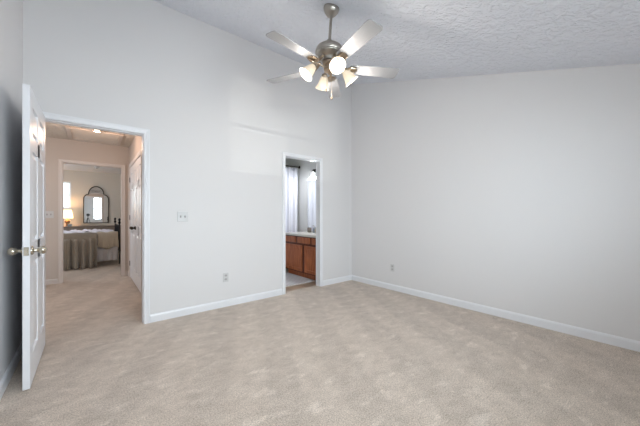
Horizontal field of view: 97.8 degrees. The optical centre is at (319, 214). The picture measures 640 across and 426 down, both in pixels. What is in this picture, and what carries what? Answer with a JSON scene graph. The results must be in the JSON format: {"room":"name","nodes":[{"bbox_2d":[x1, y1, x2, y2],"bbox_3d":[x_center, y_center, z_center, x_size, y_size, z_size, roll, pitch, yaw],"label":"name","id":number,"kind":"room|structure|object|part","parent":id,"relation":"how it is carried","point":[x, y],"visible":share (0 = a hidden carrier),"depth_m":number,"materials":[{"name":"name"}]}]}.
{"room":"empty bedroom","nodes":[
{"label":"empty bedroom","id":0,"kind":"room"},
{"bbox_2d":[0,0,22,380],"bbox_3d":[-1.331,-0.580,0.814,0.120,3.500,4.050,0,0,-39],"label":"wall","id":1,"kind":"structure","parent":0,"point":[11,11],"depth_m":2.04,"materials":[{"name":"white paint"}]},
{"bbox_2d":[0,342,21,399],"bbox_3d":[-1.280,1.126,0.857,0.014,0.088,4.050,0,0,-39],"label":"baseboard","id":2,"kind":"structure","parent":1,"relation":"attached to","point":[5,380],"depth_m":1.98,"materials":[{"name":"white wood"}]},
{"bbox_2d":[7,83,47,390],"bbox_3d":[-2.207,0.149,2.165,0.193,2.022,0.848,0,0,-39],"label":"door","id":3,"kind":"structure","parent":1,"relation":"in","point":[33,250],"depth_m":1.91,"materials":[{"name":"white paint"}]},
{"bbox_3d":[-2.026,0.245,1.856,0.079,0.062,0.062,0,0,-39],"label":"knob","id":4,"kind":"part","parent":3,"relation":"part of","materials":[{"name":"silver metal"}]},
{"bbox_3d":[-1.944,0.245,1.846,0.025,0.056,0.002,0,0,-39],"label":"latch plate","id":5,"kind":"part","parent":3,"relation":"part of","materials":[{"name":"silver metal"}]},
{"bbox_3d":[-1.938,0.245,1.929,0.079,0.062,0.062,0,0,-39],"label":"knob","id":6,"kind":"part","parent":3,"relation":"part of","materials":[{"name":"silver metal"}]},
{"bbox_2d":[45,137,128,279],"bbox_3d":[-4.532,-0.060,4.727,2.375,2.460,0.120,0,0,-39],"label":"wall","id":7,"kind":"structure","parent":0,"point":[55,148],"depth_m":4.73,"materials":[{"name":"beige paint"}]},
{"bbox_2d":[45,211,53,217],"bbox_3d":[-4.516,0.000,4.648,0.116,0.114,0.022,0,0,-39],"label":"light switch","id":8,"kind":"object","parent":7,"relation":"attached to","point":[48,214],"visible":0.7,"depth_m":4.66,"materials":[{"name":"plastic"}]},
{"bbox_2d":[58,159,124,283],"bbox_3d":[-4.114,0.115,5.072,0.932,2.111,0.152,0,0,-39],"label":"trim","id":9,"kind":"structure","parent":7,"relation":"attached to","point":[61,162],"depth_m":4.82,"materials":[{"name":"grey paint"}]},
{"bbox_2d":[64,170,120,225],"bbox_3d":[-7.339,-0.060,8.154,5.000,2.460,0.120,0,0,-39],"label":"wall","id":10,"kind":"structure","parent":0,"point":[81,181],"depth_m":8.42,"materials":[{"name":"beige paint"}]},
{"bbox_2d":[64,183,71,209],"bbox_3d":[-7.610,-0.550,7.892,0.910,0.820,0.120,0,0,-39],"label":"window","id":11,"kind":"structure","parent":10,"relation":"in","point":[69,183],"depth_m":8.15,"materials":[{"name":"white"}]},
{"bbox_2d":[64,181,70,208],"bbox_3d":[-7.607,-0.566,7.889,0.830,0.788,0.050,0,0,-39],"label":"window blind","id":12,"kind":"object","parent":11,"relation":"attached to","point":[64,181],"visible":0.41,"depth_m":8.10,"materials":[{"name":"white plastic"}]},
{"bbox_2d":[83,186,108,222],"bbox_3d":[-6.809,-0.302,8.493,0.613,1.118,0.026,0,0,-39],"label":"arched mirror","id":13,"kind":"object","parent":10,"relation":"attached to","point":[95,203],"visible":1,"depth_m":8.48,"materials":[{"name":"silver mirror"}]},
{"bbox_2d":[129,136,141,163],"bbox_3d":[-2.725,-0.060,4.291,0.100,2.460,2.850,0,0,-39],"label":"wall","id":14,"kind":"structure","parent":0,"point":[135,147],"depth_m":4.58,"materials":[{"name":"beige paint"}]},
{"bbox_2d":[45,271,141,296],"bbox_3d":[-3.596,1.126,3.574,2.155,0.088,2.850,0,0,-39],"label":"baseboard","id":15,"kind":"structure","parent":14,"relation":"attached to","point":[48,281],"depth_m":4.67,"materials":[{"name":"grey paint"}]},
{"bbox_2d":[129,163,134,282],"bbox_3d":[-3.318,0.143,4.900,0.114,2.030,0.775,0,0,-39],"label":"door","id":16,"kind":"structure","parent":14,"relation":"in","point":[132,168],"depth_m":4.93,"materials":[{"name":"white paint"}]},
{"bbox_2d":[130,156,140,291],"bbox_3d":[-2.821,0.143,4.297,0.114,2.030,0.779,0,0,-39],"label":"door","id":17,"kind":"structure","parent":14,"relation":"in","point":[137,228],"depth_m":4.31,"materials":[{"name":"white paint"}]},
{"bbox_2d":[129,149,141,291],"bbox_3d":[-3.021,0.119,4.637,0.116,2.101,1.662,0,0,-39],"label":"trim","id":18,"kind":"structure","parent":14,"relation":"attached to","point":[139,154],"depth_m":4.11,"materials":[{"name":"grey paint"}]},
{"bbox_2d":[23,0,351,313],"bbox_3d":[-1.029,-0.595,3.742,4.310,3.530,0.085,0,0,-39],"label":"wall","id":19,"kind":"structure","parent":0,"point":[220,132],"depth_m":3.35,"materials":[{"name":"white paint"}]},
{"bbox_2d":[42,111,149,323],"bbox_3d":[-2.225,0.127,2.780,0.892,2.086,0.152,0,0,-39],"label":"trim","id":20,"kind":"structure","parent":19,"relation":"attached to","point":[49,117],"depth_m":2.98,"materials":[{"name":"white wood"}]},
{"bbox_2d":[177,212,187,221],"bbox_3d":[-1.580,0.025,3.219,0.116,0.114,0.022,0,0,-39],"label":"light switch","id":21,"kind":"object","parent":19,"relation":"attached to","point":[181,216],"visible":1,"depth_m":3.22,"materials":[{"name":"plastic"}]},
{"bbox_2d":[223,273,228,281],"bbox_3d":[-1.196,0.798,3.544,0.070,0.114,0.008,0,0,-39],"label":"power outlet","id":22,"kind":"object","parent":19,"relation":"attached to","point":[225,275],"visible":1,"depth_m":3.54,"materials":[{"name":"plastic"}]},
{"bbox_2d":[150,275,351,322],"bbox_3d":[-0.631,1.126,4.006,3.120,0.088,0.014,0,0,-39],"label":"baseboard","id":23,"kind":"structure","parent":19,"relation":"attached to","point":[180,312],"depth_m":3.50,"materials":[{"name":"white wood"}]},
{"bbox_2d":[282,152,322,294],"bbox_3d":[-0.287,0.127,4.353,0.766,2.086,0.117,0,0,-39],"label":"trim","id":24,"kind":"structure","parent":19,"relation":"attached to","point":[319,161],"depth_m":4.52,"materials":[{"name":"white wood"}]},
{"bbox_2d":[286,158,315,231],"bbox_3d":[-0.165,-0.060,5.814,0.080,2.460,2.015,0,0,-39],"label":"wall","id":25,"kind":"structure","parent":0,"point":[306,167],"depth_m":6.01,"materials":[{"name":"white paint"}]},
{"bbox_2d":[308,180,315,230],"bbox_3d":[0.049,-0.180,5.488,0.006,1.040,0.970,0,0,-39],"label":"bathroom mirror","id":26,"kind":"object","parent":25,"relation":"attached to","point":[311,184],"visible":0.21,"depth_m":5.73,"materials":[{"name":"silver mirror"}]},
{"bbox_2d":[310,169,315,176],"bbox_3d":[0.046,-0.835,5.376,0.151,0.170,0.720,0,0,-39],"label":"vanity light","id":27,"kind":"object","parent":25,"relation":"attached to","point":[312,174],"visible":0.28,"depth_m":5.55,"materials":[{"name":"white glass"}]},
{"bbox_2d":[0,251,639,425],"bbox_3d":[-2.997,1.220,4.236,6.720,0.100,11.690,0,0,-39],"label":"floor","id":28,"kind":"structure","parent":0,"point":[351,352],"depth_m":2.15,"materials":[{"name":"beige carpet"}]},
{"bbox_2d":[64,225,120,250],"bbox_3d":[-6.860,0.750,8.123,1.900,0.840,0.507,0,0,-39],"label":"dresser","id":29,"kind":"object","parent":28,"relation":"on","point":[91,227],"visible":0.06,"depth_m":8.11,"materials":[{"name":"brown wood"}]},
{"bbox_2d":[64,210,72,225],"bbox_3d":[-7.135,0.102,7.882,0.250,0.455,0.250,0,0,-39],"label":"table lamp","id":30,"kind":"object","parent":29,"relation":"on","point":[67,213],"visible":0.84,"depth_m":7.83,"materials":[{"name":"fabric"}]},
{"bbox_3d":[-7.135,-0.010,7.882,0.250,0.230,0.250,0,0,-39],"label":"lamp shade","id":31,"kind":"part","parent":30,"relation":"part of","materials":[{"name":"fabric"}]},
{"bbox_3d":[-6.721,0.488,7.954,0.600,0.215,0.016,0,0,-39],"label":"drawer","id":32,"kind":"part","parent":29,"relation":"part of","materials":[{"name":"fabric"}]},
{"bbox_3d":[-6.250,0.488,8.341,0.600,0.215,0.016,0,0,-39],"label":"drawer","id":33,"kind":"part","parent":29,"relation":"part of","materials":[{"name":"fabric"}]},
{"bbox_2d":[97,218,120,263],"bbox_3d":[-5.994,0.627,6.554,2.043,1.085,1.536,0,0,-39],"label":"bed","id":34,"kind":"object","parent":28,"relation":"on","point":[117,226],"visible":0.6,"depth_m":6.61,"materials":[{"name":"black metal"}]},
{"bbox_2d":[64,232,96,269],"bbox_3d":[-5.488,0.778,5.866,1.251,0.761,0.450,0,0,-39],"label":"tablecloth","id":35,"kind":"object","parent":34,"relation":"on","point":[80,249],"visible":0.52,"depth_m":6.04,"materials":[{"name":"beige fabric"}]},
{"bbox_2d":[64,229,113,232],"bbox_3d":[-6.056,0.420,6.561,1.931,0.097,1.318,0,0,-39],"label":"sheet","id":36,"kind":"object","parent":34,"relation":"on","point":[74,230],"visible":0.35,"depth_m":6.71,"materials":[{"name":"white fabric"}]},
{"bbox_2d":[97,245,117,261],"bbox_3d":[-5.590,0.884,6.015,1.981,0.371,0.247,0,0,-39],"label":"bed skirt","id":37,"kind":"object","parent":34,"relation":"hanging from","point":[103,254],"visible":0.16,"depth_m":6.44,"materials":[{"name":"white fabric"}]},
{"bbox_2d":[97,231,118,248],"bbox_3d":[-4.923,0.597,6.482,0.394,0.406,0.220,0,0,-39],"label":"quilt","id":38,"kind":"object","parent":34,"relation":"on","point":[106,240],"visible":1,"depth_m":6.43,"materials":[{"name":"beige fabric"}]},
{"bbox_3d":[-4.756,0.627,6.615,0.056,1.085,0.056,0,0,-39],"label":"headboard post","id":39,"kind":"part","parent":34,"relation":"part of","materials":[{"name":"black metal"}]},
{"bbox_2d":[286,273,314,286],"bbox_3d":[-0.624,1.166,5.028,0.690,0.012,0.885,0,0,-39],"label":"bath mat","id":40,"kind":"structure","parent":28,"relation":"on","point":[291,279],"depth_m":4.90,"materials":[{"name":"white fabric"}]},
{"bbox_2d":[286,235,315,280],"bbox_3d":[-0.133,0.787,5.290,0.538,0.770,1.155,0,0,-39],"label":"bathroom vanity","id":41,"kind":"object","parent":28,"relation":"on","point":[300,251],"visible":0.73,"depth_m":5.14,"materials":[{"name":"brown wood"}]},
{"bbox_3d":[-0.578,0.474,5.421,0.018,0.108,0.347,0,0,-39],"label":"drawer","id":42,"kind":"part","parent":41,"relation":"part of","materials":[{"name":"brown wood"}]},
{"bbox_3d":[-0.511,0.808,5.340,0.018,0.484,0.557,0,0,-39],"label":"door","id":43,"kind":"part","parent":41,"relation":"part of","materials":[{"name":"brown wood"}]},
{"bbox_2d":[286,232,315,237],"bbox_3d":[-0.141,0.382,5.293,0.547,0.040,1.174,0,0,-39],"label":"countertop","id":44,"kind":"structure","parent":41,"relation":"on","point":[303,234],"depth_m":5.30,"materials":[{"name":"white stone"}]},
{"bbox_3d":[-0.303,0.474,5.087,0.018,0.108,0.374,0,0,-39],"label":"drawer","id":45,"kind":"part","parent":41,"relation":"part of","materials":[{"name":"brown wood"}]},
{"bbox_3d":[-0.133,0.808,4.882,0.018,0.484,0.465,0,0,-39],"label":"door","id":46,"kind":"part","parent":41,"relation":"part of","materials":[{"name":"brown wood"}]},
{"bbox_3d":[-0.065,0.474,4.799,0.018,0.108,0.250,0,0,-39],"label":"drawer","id":47,"kind":"part","parent":41,"relation":"part of","materials":[{"name":"brown wood"}]},
{"bbox_2d":[45,0,639,173],"bbox_3d":[-2.997,-1.933,4.236,6.720,1.295,11.690,0,0,-39],"label":"ceiling","id":48,"kind":"structure","parent":0,"point":[424,39],"depth_m":2.57,"materials":[{"name":"white paint"}]},
{"bbox_2d":[65,126,123,145],"bbox_3d":[-3.697,-1.279,4.598,0.710,0.022,0.840,0,0,-39],"label":"attic hatch","id":49,"kind":"object","parent":48,"relation":"attached to","point":[73,133],"visible":0.99,"depth_m":4.59,"materials":[{"name":"beige paint"}]},
{"bbox_3d":[-3.697,-1.287,4.598,0.590,0.006,0.720,0,0,-39],"label":"panel","id":50,"kind":"part","parent":49,"relation":"part of","materials":[{"name":"beige paint"}]},
{"bbox_2d":[266,3,398,99],"bbox_3d":[0.071,-1.421,2.416,1.219,0.837,1.233,0,0,-39],"label":"ceiling fan","id":51,"kind":"object","parent":48,"relation":"hanging from","point":[331,53],"visible":1,"depth_m":2.37,"materials":[{"name":"silver metal"}]},
{"bbox_3d":[-0.290,-1.294,2.627,0.454,0.031,0.131,0,0,26],"label":"blade","id":52,"kind":"part","parent":51,"relation":"part of","materials":[{"name":"white wood"}]},
{"bbox_3d":[-0.202,-1.294,2.150,0.131,0.031,0.454,0,0,44],"label":"blade","id":53,"kind":"part","parent":51,"relation":"part of","materials":[{"name":"white wood"}]},
{"bbox_3d":[-0.110,-1.226,2.399,0.141,0.146,0.129,0,0,-39],"label":"lamp shade","id":54,"kind":"part","parent":51,"relation":"part of","materials":[{"name":"white glass"}]},
{"bbox_3d":[0.032,-1.226,2.641,0.129,0.146,0.141,0,0,-39],"label":"lamp shade","id":55,"kind":"part","parent":51,"relation":"part of","materials":[{"name":"white glass"}]},
{"bbox_3d":[0.136,-1.294,2.857,0.131,0.031,0.454,0,0,8],"label":"blade","id":56,"kind":"part","parent":51,"relation":"part of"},
{"bbox_3d":[0.129,-1.245,2.281,0.048,0.067,0.061,0,0,-39],"label":"bulb","id":57,"kind":"part","parent":51,"relation":"part of","materials":[{"name":"white glass"}]},
{"bbox_3d":[0.132,-1.226,2.257,0.129,0.146,0.141,0,0,-39],"label":"lamp shade","id":58,"kind":"part","parent":51,"relation":"part of","materials":[{"name":"white glass"}]},
{"bbox_3d":[0.274,-1.226,2.499,0.141,0.146,0.129,0,0,-39],"label":"lamp shade","id":59,"kind":"part","parent":51,"relation":"part of","materials":[{"name":"white glass"}]},
{"bbox_3d":[0.278,-1.294,2.086,0.131,0.031,0.454,0,0,-28],"label":"blade","id":60,"kind":"part","parent":51,"relation":"part of","materials":[{"name":"white wood"}]},
{"bbox_3d":[0.487,-1.294,2.523,0.454,0.031,0.131,0,0,-10],"label":"blade","id":61,"kind":"part","parent":51,"relation":"part of","materials":[{"name":"white wood"}]},
{"bbox_2d":[352,63,639,340],"bbox_3d":[1.902,-0.580,3.478,0.120,3.500,4.050,0,0,-39],"label":"wall","id":62,"kind":"structure","parent":0,"point":[517,192],"depth_m":3.13,"materials":[{"name":"white paint"}]},
{"bbox_2d":[352,275,639,351],"bbox_3d":[1.851,1.126,3.436,0.014,0.088,4.050,0,0,-39],"label":"baseboard","id":63,"kind":"structure","parent":62,"relation":"attached to","point":[626,343],"depth_m":3.02,"materials":[{"name":"white wood"}]},
{"bbox_3d":[-1.863,-0.060,4.416,0.100,2.460,2.015,0,0,-39],"label":"wall","id":64,"kind":"structure","parent":0,"visible":0},
{"bbox_3d":[-1.263,-1.030,5.425,2.110,0.064,0.064,0,0,-39],"label":"shower rod","id":65,"kind":"object","parent":64,"relation":"attached to","visible":0},
{"bbox_2d":[286,167,297,232],"bbox_3d":[-1.103,0.005,5.555,1.622,2.109,0.086,0,0,-39],"label":"shower curtain","id":66,"kind":"object","parent":65,"relation":"hanging from","point":[291,173],"visible":0.13,"depth_m":5.98,"materials":[{"name":"white fabric"}]}
]}

